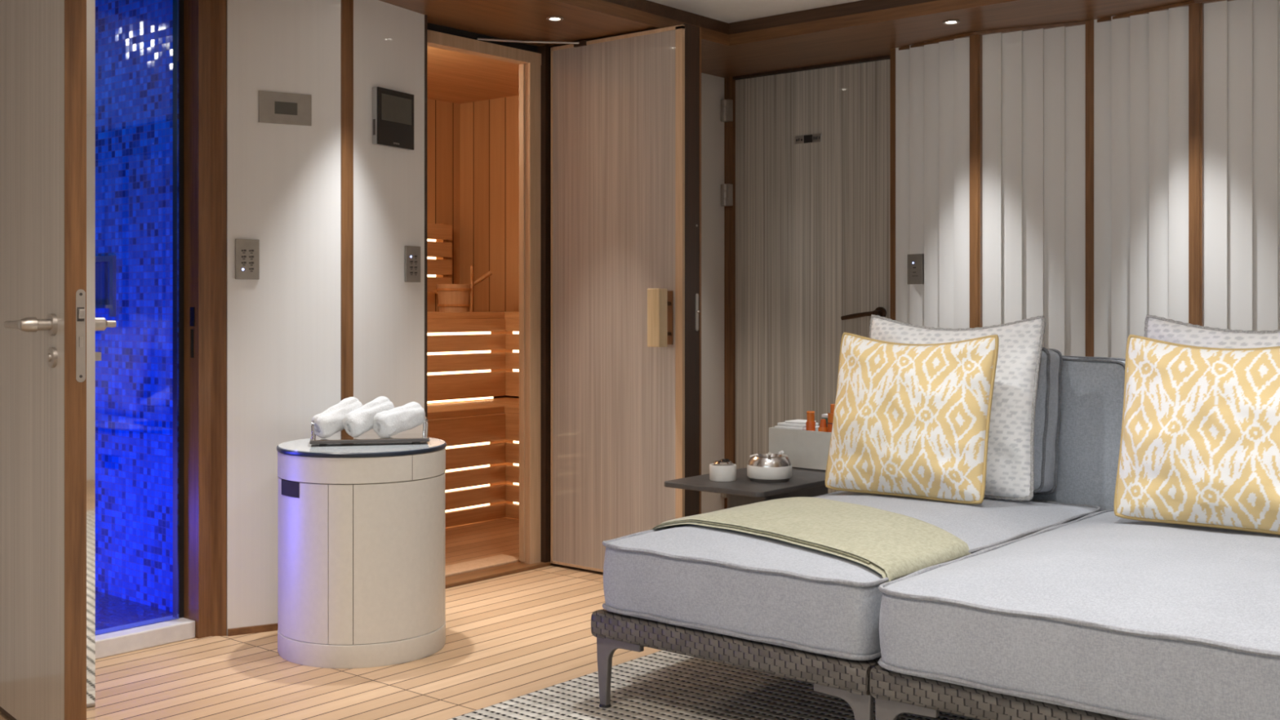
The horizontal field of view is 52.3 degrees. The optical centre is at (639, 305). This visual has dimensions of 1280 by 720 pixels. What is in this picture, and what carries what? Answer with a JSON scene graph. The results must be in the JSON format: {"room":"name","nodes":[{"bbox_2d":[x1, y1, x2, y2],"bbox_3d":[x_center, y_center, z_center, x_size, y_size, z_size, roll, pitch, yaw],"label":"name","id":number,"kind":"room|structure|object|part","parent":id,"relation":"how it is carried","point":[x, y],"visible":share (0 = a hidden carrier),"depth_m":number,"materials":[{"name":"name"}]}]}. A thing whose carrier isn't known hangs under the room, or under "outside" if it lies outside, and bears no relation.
{"room":"spa relaxation room","nodes":[
{"label":"spa relaxation room","id":0,"kind":"room"},
{"bbox_2d":[95,0,173,612],"bbox_3d":[-2.053,-0.075,4.871,1.800,2.250,0.060,0,0,40],"label":"wall","id":1,"kind":"structure","parent":0,"point":[134,38],"depth_m":4.62,"materials":[{"name":"blue tile"}]},
{"bbox_2d":[95,255,115,316],"bbox_3d":[-2.029,-0.070,4.792,0.340,0.220,0.030,0,0,40],"label":"wall niche","id":2,"kind":"object","parent":1,"relation":"attached to","point":[105,266],"visible":0.41,"depth_m":4.73,"materials":[{"name":"blue tile"}]},
{"bbox_2d":[95,305,109,308],"bbox_3d":[-2.030,0.004,4.793,0.295,0.012,0.030,0,0,40],"label":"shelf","id":3,"kind":"object","parent":2,"relation":"attached to","point":[96,306],"depth_m":4.70,"materials":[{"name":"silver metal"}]},
{"bbox_3d":[-2.022,-0.081,4.803,0.295,0.158,0.004,0,0,40],"label":"plate","id":4,"kind":"part","parent":2,"relation":"part of","materials":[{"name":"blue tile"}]},
{"bbox_2d":[95,615,195,659],"bbox_3d":[-1.673,1.022,3.888,0.125,0.055,0.694,0,0,40],"label":"sill","id":5,"kind":"structure","parent":1,"relation":"attached to","point":[139,637],"depth_m":4.00,"materials":[{"name":"white stone"}]},
{"bbox_2d":[97,0,178,635],"bbox_3d":[-1.685,-0.025,3.881,0.008,2.040,0.674,0,0,40],"label":"glass","id":6,"kind":"object","parent":5,"relation":"on","point":[177,0],"visible":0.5,"depth_m":4.14,"materials":[{"name":"clear"}]},
{"bbox_2d":[95,591,173,630],"bbox_3d":[-2.679,1.074,4.123,1.800,0.052,1.890,0,0,40],"label":"floor","id":7,"kind":"structure","parent":0,"point":[111,611],"depth_m":4.46,"materials":[{"name":"blue tile"}]},
{"bbox_2d":[226,0,341,635],"bbox_3d":[-1.158,0.000,4.244,0.370,2.100,0.030,0,0,-29],"label":"wall panel","id":8,"kind":"object","parent":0,"point":[284,180],"visible":0.67,"depth_m":4.21,"materials":[{"name":"beige paint"}]},
{"bbox_2d":[235,239,259,279],"bbox_3d":[-1.256,-0.148,4.166,0.075,0.128,0.009,0,0,-30],"label":"keypad","id":9,"kind":"object","parent":8,"relation":"attached to","point":[246,251],"visible":1,"depth_m":4.16,"materials":[{"name":"metal"}]},
{"bbox_2d":[227,622,277,636],"bbox_3d":[-1.004,1.039,4.383,0.133,0.022,0.779,0,0,44],"label":"baseboard","id":10,"kind":"structure","parent":8,"relation":"attached to","point":[270,627],"depth_m":4.17,"materials":[{"name":"brown wood"}]},
{"bbox_2d":[258,90,311,125],"bbox_3d":[-1.151,-0.640,4.228,0.171,0.102,0.009,0,0,-30],"label":"control plate","id":11,"kind":"object","parent":8,"relation":"attached to","point":[278,108],"visible":1,"depth_m":4.22,"materials":[{"name":"metal"}]},
{"bbox_2d":[341,0,353,435],"bbox_3d":[-0.987,0.000,4.347,0.038,2.100,0.054,0,0,40],"label":"trim","id":12,"kind":"structure","parent":8,"relation":"attached to","point":[347,6],"depth_m":4.33,"materials":[{"name":"brown wood"}]},
{"bbox_2d":[0,517,662,719],"bbox_3d":[-0.377,1.073,2.433,8.100,0.054,7.450,0,0,40],"label":"floor","id":13,"kind":"structure","parent":0,"point":[508,637],"depth_m":3.78,"materials":[{"name":"brown wood"}]},
{"bbox_2d":[276,437,446,668],"bbox_3d":[-0.856,0.737,4.018,0.512,0.625,0.512,0,0,-12],"label":"cabinet","id":14,"kind":"object","parent":13,"relation":"on","point":[361,526],"visible":0.9,"depth_m":3.80,"materials":[{"name":"beige leather"}]},
{"bbox_3d":[-1.023,0.750,3.869,0.056,0.462,0.305,0,0,-42],"label":"panel","id":15,"kind":"part","parent":14,"relation":"part of","materials":[{"name":"beige leather"}]},
{"bbox_3d":[-0.866,0.750,3.771,0.071,0.462,0.009,0,0,2],"label":"panel","id":16,"kind":"part","parent":14,"relation":"part of","materials":[{"name":"beige leather"}]},
{"bbox_3d":[-0.856,0.433,4.018,0.512,0.012,0.512,0,0,-12],"label":"lid","id":17,"kind":"part","parent":14,"relation":"part of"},
{"bbox_3d":[-0.856,0.426,4.018,0.502,0.003,0.502,0,0,42],"label":"glass","id":18,"kind":"part","parent":14,"relation":"part of","materials":[{"name":"grey glass"}]},
{"bbox_2d":[309,416,429,445],"bbox_3d":[-0.835,0.387,4.027,0.356,0.076,0.156,0,0,-12],"label":"tray","id":19,"kind":"object","parent":14,"relation":"on","point":[415,438],"visible":0.91,"depth_m":3.98,"materials":[{"name":"metal"}]},
{"bbox_3d":[-1.000,0.378,3.991,0.011,0.059,0.133,0,0,-12],"label":"handle","id":20,"kind":"part","parent":19,"relation":"part of","materials":[{"name":"silver metal"}]},
{"bbox_2d":[311,396,362,438],"bbox_3d":[-0.929,0.344,4.006,0.082,0.120,0.174,0,0,43],"label":"rolled towel","id":21,"kind":"object","parent":19,"relation":"on","point":[329,422],"visible":0.86,"depth_m":3.96,"materials":[{"name":"white fabric"}]},
{"bbox_2d":[342,395,394,437],"bbox_3d":[-0.838,0.343,4.026,0.079,0.120,0.173,0,0,41],"label":"rolled towel","id":22,"kind":"object","parent":19,"relation":"on","point":[358,421],"visible":0.91,"depth_m":3.98,"materials":[{"name":"white fabric"}]},
{"bbox_3d":[-0.835,0.406,4.027,0.348,0.002,0.148,0,0,-12],"label":"mirror plate","id":23,"kind":"part","parent":19,"relation":"part of","materials":[{"name":"silver metal"}]},
{"bbox_2d":[373,401,425,437],"bbox_3d":[-0.747,0.354,4.047,0.076,0.106,0.175,0,0,42],"label":"rolled towel","id":24,"kind":"object","parent":19,"relation":"on","point":[387,424],"visible":1,"depth_m":4.01,"materials":[{"name":"white fabric"}]},
{"bbox_3d":[-0.670,0.378,4.063,0.011,0.059,0.133,0,0,-12],"label":"handle","id":25,"kind":"part","parent":19,"relation":"part of","materials":[{"name":"silver metal"}]},
{"bbox_3d":[-0.696,0.750,3.869,0.066,0.462,0.330,0,0,43],"label":"panel","id":26,"kind":"part","parent":14,"relation":"part of","materials":[{"name":"beige leather"}]},
{"bbox_3d":[-0.620,0.750,4.083,0.017,0.462,0.145,0,0,-15],"label":"panel","id":27,"kind":"part","parent":14,"relation":"part of","materials":[{"name":"beige leather"}]},
{"bbox_2d":[426,395,519,527],"bbox_3d":[-1.180,0.758,6.103,2.020,0.560,2.730,0,0,40],"label":"bench","id":28,"kind":"object","parent":13,"relation":"on","point":[481,437],"depth_m":6.27,"materials":[{"name":"brown wood"}]},
{"bbox_3d":[-1.463,0.483,6.014,0.010,0.010,2.150,0,0,40],"label":"led strip","id":29,"kind":"part","parent":28,"relation":"part of","materials":[{"name":"white plastic"}]},
{"bbox_2d":[426,311,519,401],"bbox_3d":[-1.180,0.255,6.103,2.020,0.440,2.730,0,0,40],"label":"bench","id":30,"kind":"object","parent":28,"relation":"on","point":[470,354],"visible":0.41,"depth_m":6.70,"materials":[{"name":"brown wood"}]},
{"bbox_2d":[435,266,473,311],"bbox_3d":[-1.006,-0.090,7.059,0.196,0.250,0.196,0,0,40],"label":"bucket","id":31,"kind":"object","parent":30,"relation":"on","point":[451,297],"visible":0.94,"depth_m":6.99,"materials":[{"name":"brown wood"}]},
{"bbox_2d":[473,271,492,286],"bbox_3d":[-0.930,-0.095,7.064,0.258,0.190,0.075,0,0,-5],"label":"ladle","id":32,"kind":"object","parent":31,"relation":"in","point":[489,273],"visible":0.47,"depth_m":7.08,"materials":[{"name":"brown wood"}]},
{"bbox_2d":[444,554,555,588],"bbox_3d":[-0.686,1.040,5.064,0.250,0.020,0.970,0,0,40],"label":"threshold","id":33,"kind":"object","parent":13,"relation":"on","point":[490,567],"visible":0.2,"depth_m":5.12,"materials":[{"name":"brown wood"}]},
{"bbox_2d":[448,650,979,719],"bbox_3d":[1.114,1.044,2.556,3.370,0.011,3.350,0,0,40],"label":"area rug","id":34,"kind":"object","parent":13,"relation":"on","point":[662,685],"visible":0.18,"depth_m":3.43,"materials":[{"name":"grey carpet"}]},
{"bbox_2d":[591,608,881,719],"bbox_3d":[0.729,0.729,3.764,0.814,0.620,1.700,0,0,40],"label":"frame","id":35,"kind":"object","parent":34,"relation":"on","point":[849,680],"visible":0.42,"depth_m":3.09,"materials":[{"name":"grey wicker"}]},
{"bbox_3d":[-0.052,0.947,3.346,0.148,0.184,0.018,0,0,40],"label":"leg","id":36,"kind":"part","parent":35,"relation":"part of","materials":[{"name":"grey metal"}]},
{"bbox_2d":[602,524,888,660],"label":"seat cushion","id":37,"kind":"object","parent":35,"relation":"on","point":[745,585],"depth_m":3.10,"materials":[{"name":"grey fabric"}]},
{"bbox_2d":[650,497,970,582],"bbox_3d":[0.461,0.655,3.461,0.551,0.204,0.946,0,0,-40],"label":"throw blanket","id":38,"kind":"object","parent":37,"relation":"on","point":[895,545],"visible":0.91,"depth_m":3.28,"materials":[{"name":"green fabric"}]},
{"bbox_3d":[0.456,0.947,2.922,0.148,0.184,0.018,0,0,40],"label":"leg","id":39,"kind":"part","parent":35,"relation":"part of","materials":[{"name":"grey metal"}]},
{"bbox_2d":[813,490,1101,563],"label":"seat cushion","id":40,"kind":"object","parent":35,"relation":"on","point":[992,522],"depth_m":3.69,"materials":[{"name":"grey fabric"}]},
{"bbox_2d":[825,332,999,504],"bbox_3d":[0.813,0.330,3.947,0.532,0.490,0.214,0,0,40],"label":"pillow","id":41,"kind":"object","parent":40,"relation":"on","point":[912,420],"visible":1,"depth_m":3.86,"materials":[{"name":"yellow fabric"}]},
{"bbox_2d":[869,314,1045,501],"bbox_3d":[0.962,0.306,4.077,0.602,0.553,0.192,0,0,36],"label":"pillow","id":42,"kind":"object","parent":40,"relation":"on","point":[1010,470],"visible":0.35,"depth_m":3.91,"materials":[{"name":"white fabric"}]},
{"bbox_2d":[1033,346,1062,494],"bbox_3d":[1.081,0.357,4.198,0.525,0.472,0.167,0,0,40],"label":"cushion","id":43,"kind":"object","parent":40,"relation":"on","point":[1048,400],"visible":0.13,"depth_m":4.02,"materials":[{"name":"fabric"}]},
{"bbox_2d":[1031,355,1125,511],"bbox_3d":[1.224,0.473,4.263,0.785,0.626,0.128,0,0,40],"label":"cushion","id":44,"kind":"object","parent":35,"relation":"on","point":[1092,388],"visible":0.1,"depth_m":4.05,"materials":[{"name":"fabric"}]},
{"bbox_2d":[664,467,827,508],"bbox_3d":[0.502,0.820,4.638,0.410,0.439,0.850,0,0,40],"label":"side table","id":45,"kind":"object","parent":34,"relation":"on","point":[743,491],"visible":0.19,"depth_m":4.44,"materials":[{"name":"black wood"}]},
{"bbox_2d":[709,458,736,481],"bbox_3d":[0.285,0.563,4.480,0.093,0.073,0.093,0,0,40],"label":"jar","id":46,"kind":"object","parent":45,"relation":"on","point":[722,470],"visible":1,"depth_m":4.45,"materials":[{"name":"white ceramic"}]},
{"bbox_3d":[0.292,0.533,4.479,0.036,0.013,0.036,0,0,40],"label":"knob","id":47,"kind":"part","parent":46,"relation":"part of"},
{"bbox_2d":[746,452,791,482],"bbox_3d":[0.445,0.554,4.477,0.154,0.092,0.154,0,0,40],"label":"decorative bowl","id":48,"kind":"object","parent":45,"relation":"on","point":[761,468],"visible":1,"depth_m":4.42,"materials":[{"name":"white ceramic"}]},
{"bbox_2d":[747,452,791,466],"bbox_3d":[0.445,0.528,4.477,0.149,0.040,0.149,0,0,40],"label":"lid","id":49,"kind":"object","parent":48,"relation":"on","point":[769,460],"depth_m":4.43,"materials":[{"name":"metal"}]},
{"bbox_2d":[768,426,831,471],"bbox_3d":[0.649,0.529,4.840,0.304,0.142,0.160,0,0,42],"label":"box","id":50,"kind":"object","parent":45,"relation":"on","point":[806,449],"visible":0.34,"depth_m":4.78,"materials":[{"name":"grey leather"}]},
{"bbox_2d":[774,419,819,431],"bbox_3d":[0.591,0.512,4.889,0.133,0.160,0.122,0,0,42],"label":"stack","id":51,"kind":"object","parent":50,"relation":"in","point":[800,424],"visible":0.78,"depth_m":4.85,"materials":[{"name":"white fabric"}]},
{"bbox_2d":[805,410,815,431],"bbox_3d":[0.628,0.491,4.790,0.034,0.205,0.034,0,0,40],"label":"bottle","id":52,"kind":"object","parent":50,"relation":"in","point":[810,424],"visible":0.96,"depth_m":4.78,"materials":[{"name":"orange plastic"}]},
{"bbox_2d":[817,418,827,431],"bbox_3d":[0.669,0.503,4.753,0.037,0.180,0.037,0,0,40],"label":"bottle","id":53,"kind":"object","parent":50,"relation":"in","point":[823,427],"visible":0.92,"depth_m":4.74,"materials":[{"name":"orange plastic"}]},
{"bbox_2d":[822,413,827,426],"bbox_3d":[0.698,0.498,4.830,0.037,0.190,0.033,0,0,42],"label":"bottle","id":54,"kind":"object","parent":50,"relation":"in","point":[824,415],"visible":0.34,"depth_m":4.82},
{"bbox_3d":[0.698,0.409,4.830,0.037,0.012,0.033,0,0,42],"label":"lid","id":55,"kind":"part","parent":54,"relation":"part of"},
{"bbox_2d":[827,404,835,432],"bbox_3d":[0.708,0.476,4.732,0.052,0.235,0.052,0,0,40],"label":"bottle","id":56,"kind":"object","parent":50,"relation":"in","point":[830,415],"visible":0.3,"depth_m":4.72,"materials":[{"name":"orange plastic"}]},
{"bbox_2d":[870,665,1128,719],"bbox_3d":[1.446,0.729,3.165,1.042,0.620,1.700,0,0,40],"label":"frame","id":57,"kind":"object","parent":34,"relation":"on","point":[895,694],"visible":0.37,"depth_m":2.72,"materials":[{"name":"grey wicker"}]},
{"bbox_3d":[0.578,0.947,2.820,0.148,0.184,0.018,0,0,40],"label":"leg","id":58,"kind":"part","parent":57,"relation":"part of","materials":[{"name":"grey metal"}]},
{"bbox_2d":[877,509,1279,719],"bbox_3d":[1.339,0.679,3.067,1.001,0.216,1.453,0,0,40],"label":"seat cushion","id":59,"kind":"object","parent":57,"relation":"on","point":[1104,612],"visible":0.93,"depth_m":2.65,"materials":[{"name":"grey fabric"}]},
{"bbox_2d":[1114,334,1279,535],"bbox_3d":[1.503,0.324,3.357,0.532,0.490,0.214,0,0,40],"label":"pillow","id":60,"kind":"object","parent":59,"relation":"on","point":[1200,442],"visible":1,"depth_m":3.33,"materials":[{"name":"yellow fabric"}]},
{"bbox_2d":[1144,314,1279,348],"bbox_3d":[1.647,0.302,3.504,0.602,0.553,0.192,0,0,36],"label":"pillow","id":61,"kind":"object","parent":59,"relation":"on","point":[1156,327],"visible":0.18,"depth_m":3.59,"materials":[{"name":"white fabric"}]},
{"bbox_2d":[353,0,424,434],"bbox_3d":[-0.883,0.000,4.538,0.030,2.100,0.388,0,0,28],"label":"wall panel","id":62,"kind":"object","parent":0,"point":[388,39],"visible":0.58,"depth_m":4.52,"materials":[{"name":"beige paint"}]},
{"bbox_2d":[372,86,413,150],"bbox_3d":[-0.857,-0.647,4.524,0.029,0.196,0.197,0,0,28],"label":"intercom","id":63,"kind":"object","parent":62,"relation":"attached to","point":[393,111],"visible":1,"depth_m":4.50,"materials":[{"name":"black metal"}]},
{"bbox_2d":[404,245,420,282],"bbox_3d":[-0.809,-0.147,4.634,0.009,0.128,0.083,0,0,28],"label":"keypad","id":64,"kind":"object","parent":62,"relation":"attached to","point":[412,254],"visible":1,"depth_m":4.63,"materials":[{"name":"metal"}]},
{"bbox_2d":[424,14,426,417],"bbox_3d":[-0.804,0.000,4.751,0.111,2.100,0.042,0,0,40],"label":"trim","id":65,"kind":"structure","parent":62,"relation":"attached to","point":[425,15],"depth_m":4.71,"materials":[{"name":"brown wood"}]},
{"bbox_2d":[426,98,459,311],"bbox_3d":[-1.970,-0.080,6.796,0.060,2.260,2.800,0,0,40],"label":"wall","id":66,"kind":"structure","parent":0,"point":[442,117],"depth_m":7.71,"materials":[{"name":"brown wood"}]},
{"bbox_2d":[426,223,452,293],"bbox_3d":[-1.950,-0.275,6.694,0.099,0.410,2.530,0,0,40],"label":"slatted screen","id":67,"kind":"object","parent":66,"relation":"attached to","point":[439,267],"visible":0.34,"depth_m":7.56,"materials":[{"name":"brown wood"}]},
{"bbox_2d":[426,45,519,103],"bbox_3d":[-1.163,-1.230,6.121,2.162,0.040,2.800,0,0,40],"label":"ceiling","id":68,"kind":"structure","parent":0,"point":[452,77],"depth_m":6.90,"materials":[{"name":"brown wood"}]},
{"bbox_2d":[459,95,519,311],"bbox_3d":[-0.282,-0.080,7.177,2.040,2.260,0.050,0,0,40],"label":"wall","id":69,"kind":"structure","parent":0,"point":[489,129],"depth_m":7.63,"materials":[{"name":"brown wood"}]},
{"bbox_2d":[701,72,724,513],"bbox_3d":[0.023,0.000,5.712,0.183,2.100,0.923,0,0,40],"label":"door frame","id":70,"kind":"structure","parent":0,"point":[712,86],"depth_m":5.93,"materials":[{"name":"beige paint"}]},
{"bbox_2d":[476,23,701,572],"bbox_3d":[-0.196,-0.004,4.953,0.740,2.085,0.472,0,0,40],"label":"door","id":71,"kind":"structure","parent":70,"relation":"in","point":[626,108],"depth_m":5.00,"materials":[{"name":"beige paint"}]},
{"bbox_3d":[0.213,0.025,4.883,0.003,0.141,0.017,0,0,40],"label":"lock plate","id":72,"kind":"part","parent":71,"relation":"part of","materials":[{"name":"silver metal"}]},
{"bbox_2d":[647,0,861,22],"bbox_3d":[0.332,-1.168,1.254,5.500,0.044,6.550,0,0,40],"label":"ceiling","id":73,"kind":"structure","parent":0,"point":[724,11],"depth_m":5.00,"materials":[{"name":"paint"}]},
{"bbox_2d":[602,0,728,34],"bbox_3d":[-1.692,-1.121,2.868,0.045,0.051,6.430,0,0,40],"label":"crown molding","id":74,"kind":"structure","parent":73,"relation":"attached to","point":[646,6],"depth_m":5.02,"materials":[{"name":"brown wood"}]},
{"bbox_2d":[728,0,937,34],"bbox_3d":[2.412,-1.121,3.598,5.315,0.051,0.045,0,0,40],"label":"crown molding","id":75,"kind":"structure","parent":73,"relation":"attached to","point":[863,6],"depth_m":5.02,"materials":[{"name":"brown wood"}]},
{"bbox_2d":[379,0,1191,77],"bbox_3d":[0.316,-1.073,1.626,6.000,0.045,7.100,0,0,40],"label":"ceiling","id":76,"kind":"structure","parent":0,"point":[868,34],"depth_m":4.89,"materials":[{"name":"brown wood"}]},
{"bbox_2d":[546,16,563,21],"bbox_3d":[-0.311,-1.050,4.757,0.064,0.011,0.064,0,0,40],"label":"recessed light","id":77,"kind":"object","parent":76,"relation":"in","point":[550,18],"visible":1,"depth_m":4.75,"materials":[{"name":"white glass"}]},
{"bbox_2d":[942,19,959,24],"bbox_3d":[1.150,-1.050,4.813,0.064,0.011,0.064,0,0,40],"label":"recessed light","id":78,"kind":"object","parent":76,"relation":"in","point":[949,21],"visible":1,"depth_m":4.81,"materials":[{"name":"white glass"}]},
{"bbox_2d":[898,0,1234,50],"bbox_3d":[2.904,-1.044,3.795,4.793,0.011,0.252,0,0,40],"label":"trim","id":79,"kind":"structure","parent":76,"relation":"attached to","point":[1184,3],"depth_m":4.85,"materials":[{"name":"brown wood"}]},
{"bbox_2d":[895,37,969,328],"bbox_3d":[1.172,0.000,5.174,0.042,2.100,0.371,0,0,-38],"label":"wall panel","id":80,"kind":"object","parent":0,"point":[932,81],"visible":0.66,"depth_m":5.16,"materials":[{"name":"white wood"}]},
{"bbox_2d":[907,253,924,284],"bbox_3d":[1.116,-0.146,5.238,0.036,0.121,0.077,0,0,-38],"label":"switch plate","id":81,"kind":"object","parent":80,"relation":"attached to","point":[915,261],"visible":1,"depth_m":5.22,"materials":[{"name":"metal"}]},
{"bbox_2d":[969,31,982,328],"bbox_3d":[1.303,0.000,5.021,0.044,2.100,0.065,0,0,40],"label":"trim","id":82,"kind":"structure","parent":80,"relation":"attached to","point":[975,41],"depth_m":4.99,"materials":[{"name":"brown wood"}]},
{"bbox_2d":[982,24,1085,356],"bbox_3d":[1.484,0.000,4.914,0.388,2.100,0.040,0,0,28],"label":"wall panel","id":83,"kind":"object","parent":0,"point":[1033,82],"visible":0.66,"depth_m":4.90,"materials":[{"name":"white wood"}]},
{"bbox_2d":[1093,6,1188,358],"bbox_3d":[1.796,0.000,4.652,0.042,2.100,0.371,0,0,-38],"label":"wall panel","id":84,"kind":"object","parent":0,"point":[1141,61],"visible":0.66,"depth_m":4.65,"materials":[{"name":"white wood"}]},
{"bbox_2d":[1085,19,1093,356],"bbox_3d":[1.674,0.000,4.817,0.032,2.100,0.062,0,0,40],"label":"trim","id":85,"kind":"structure","parent":84,"relation":"attached to","point":[1089,24],"depth_m":4.79,"materials":[{"name":"brown wood"}]},
{"bbox_2d":[1188,2,1204,326],"bbox_3d":[1.927,0.000,4.499,0.044,2.100,0.065,0,0,40],"label":"trim","id":86,"kind":"structure","parent":84,"relation":"attached to","point":[1196,11],"depth_m":4.47,"materials":[{"name":"brown wood"}]},
{"bbox_2d":[1204,0,1279,331],"bbox_3d":[2.108,0.000,4.392,0.388,2.100,0.040,0,0,28],"label":"wall panel","id":87,"kind":"object","parent":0,"point":[1242,37],"visible":0.49,"depth_m":4.41,"materials":[{"name":"white wood"}]},
{"bbox_3d":[2.577,0.000,4.330,6.000,2.100,0.050,0,0,40],"label":"wall","id":88,"kind":"structure","parent":0,"visible":0},
{"bbox_2d":[720,58,889,497],"bbox_3d":[0.746,0.003,5.721,0.915,2.078,0.110,0,0,40],"label":"door","id":89,"kind":"structure","parent":88,"relation":"in","point":[812,147],"depth_m":5.75,"materials":[{"name":"beige wood"}]},
{"bbox_3d":[0.925,0.043,5.513,0.163,0.041,0.023,0,0,38],"label":"lever handle","id":90,"kind":"part","parent":89,"relation":"part of","materials":[{"name":"brown metal"}]},
{"bbox_2d":[724,48,895,509],"bbox_3d":[0.738,0.000,5.705,0.974,2.100,0.200,0,0,40],"label":"door frame","id":91,"kind":"structure","parent":88,"relation":"attached to","point":[729,82],"depth_m":5.98,"materials":[{"name":"brown wood"}]},
{"bbox_3d":[-3.067,0.000,2.193,0.080,2.100,3.630,0,0,40],"label":"wall","id":92,"kind":"structure","parent":0,"visible":0},
{"bbox_2d":[0,0,115,719],"bbox_3d":[-1.547,0.004,3.283,0.220,2.077,0.825,0,0,-41],"label":"door","id":93,"kind":"structure","parent":92,"relation":"in","point":[49,323],"depth_m":3.05,"materials":[{"name":"beige paint"}]},
{"bbox_3d":[-1.450,0.044,3.024,0.026,0.026,0.128,0,0,-41],"label":"lever handle","id":94,"kind":"part","parent":93,"relation":"part of","materials":[{"name":"beige metal"}]},
{"bbox_3d":[-1.281,0.069,2.982,0.021,0.213,0.003,0,0,-41],"label":"lock plate","id":95,"kind":"part","parent":93,"relation":"part of","materials":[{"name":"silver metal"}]},
{"bbox_3d":[-1.525,0.002,3.297,0.020,2.073,0.793,0,0,-41],"label":"mirror panel","id":96,"kind":"part","parent":93,"relation":"part of","materials":[{"name":"silver metal"}]},
{"bbox_3d":[-1.296,0.120,3.075,0.033,0.044,0.044,0,0,-41],"label":"turn knob","id":97,"kind":"part","parent":93,"relation":"part of","materials":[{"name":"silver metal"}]},
{"bbox_3d":[-0.271,-0.080,5.551,0.062,2.260,2.530,0,0,40],"label":"wall","id":98,"kind":"structure","parent":0,"visible":0},
{"bbox_2d":[426,22,553,564],"bbox_3d":[-0.629,0.000,5.017,0.082,2.100,0.970,0,0,40],"label":"door frame","id":99,"kind":"structure","parent":98,"relation":"attached to","point":[529,62],"depth_m":5.24,"materials":[{"name":"brown wood"}]},
{"bbox_3d":[-1.084,0.000,4.449,0.230,2.100,0.765,0,0,40],"label":"wall","id":100,"kind":"structure","parent":0,"visible":0},
{"bbox_2d":[173,0,226,638],"bbox_3d":[-1.404,0.000,4.152,0.150,2.100,0.099,0,0,40],"label":"door frame","id":101,"kind":"structure","parent":100,"relation":"attached to","point":[202,24],"depth_m":4.14,"materials":[{"name":"brown wood"}]},
{"bbox_3d":[-1.418,0.035,4.125,0.023,0.060,0.003,0,0,40],"label":"strike plate","id":102,"kind":"part","parent":101,"relation":"part of","materials":[{"name":"black metal"}]}
]}

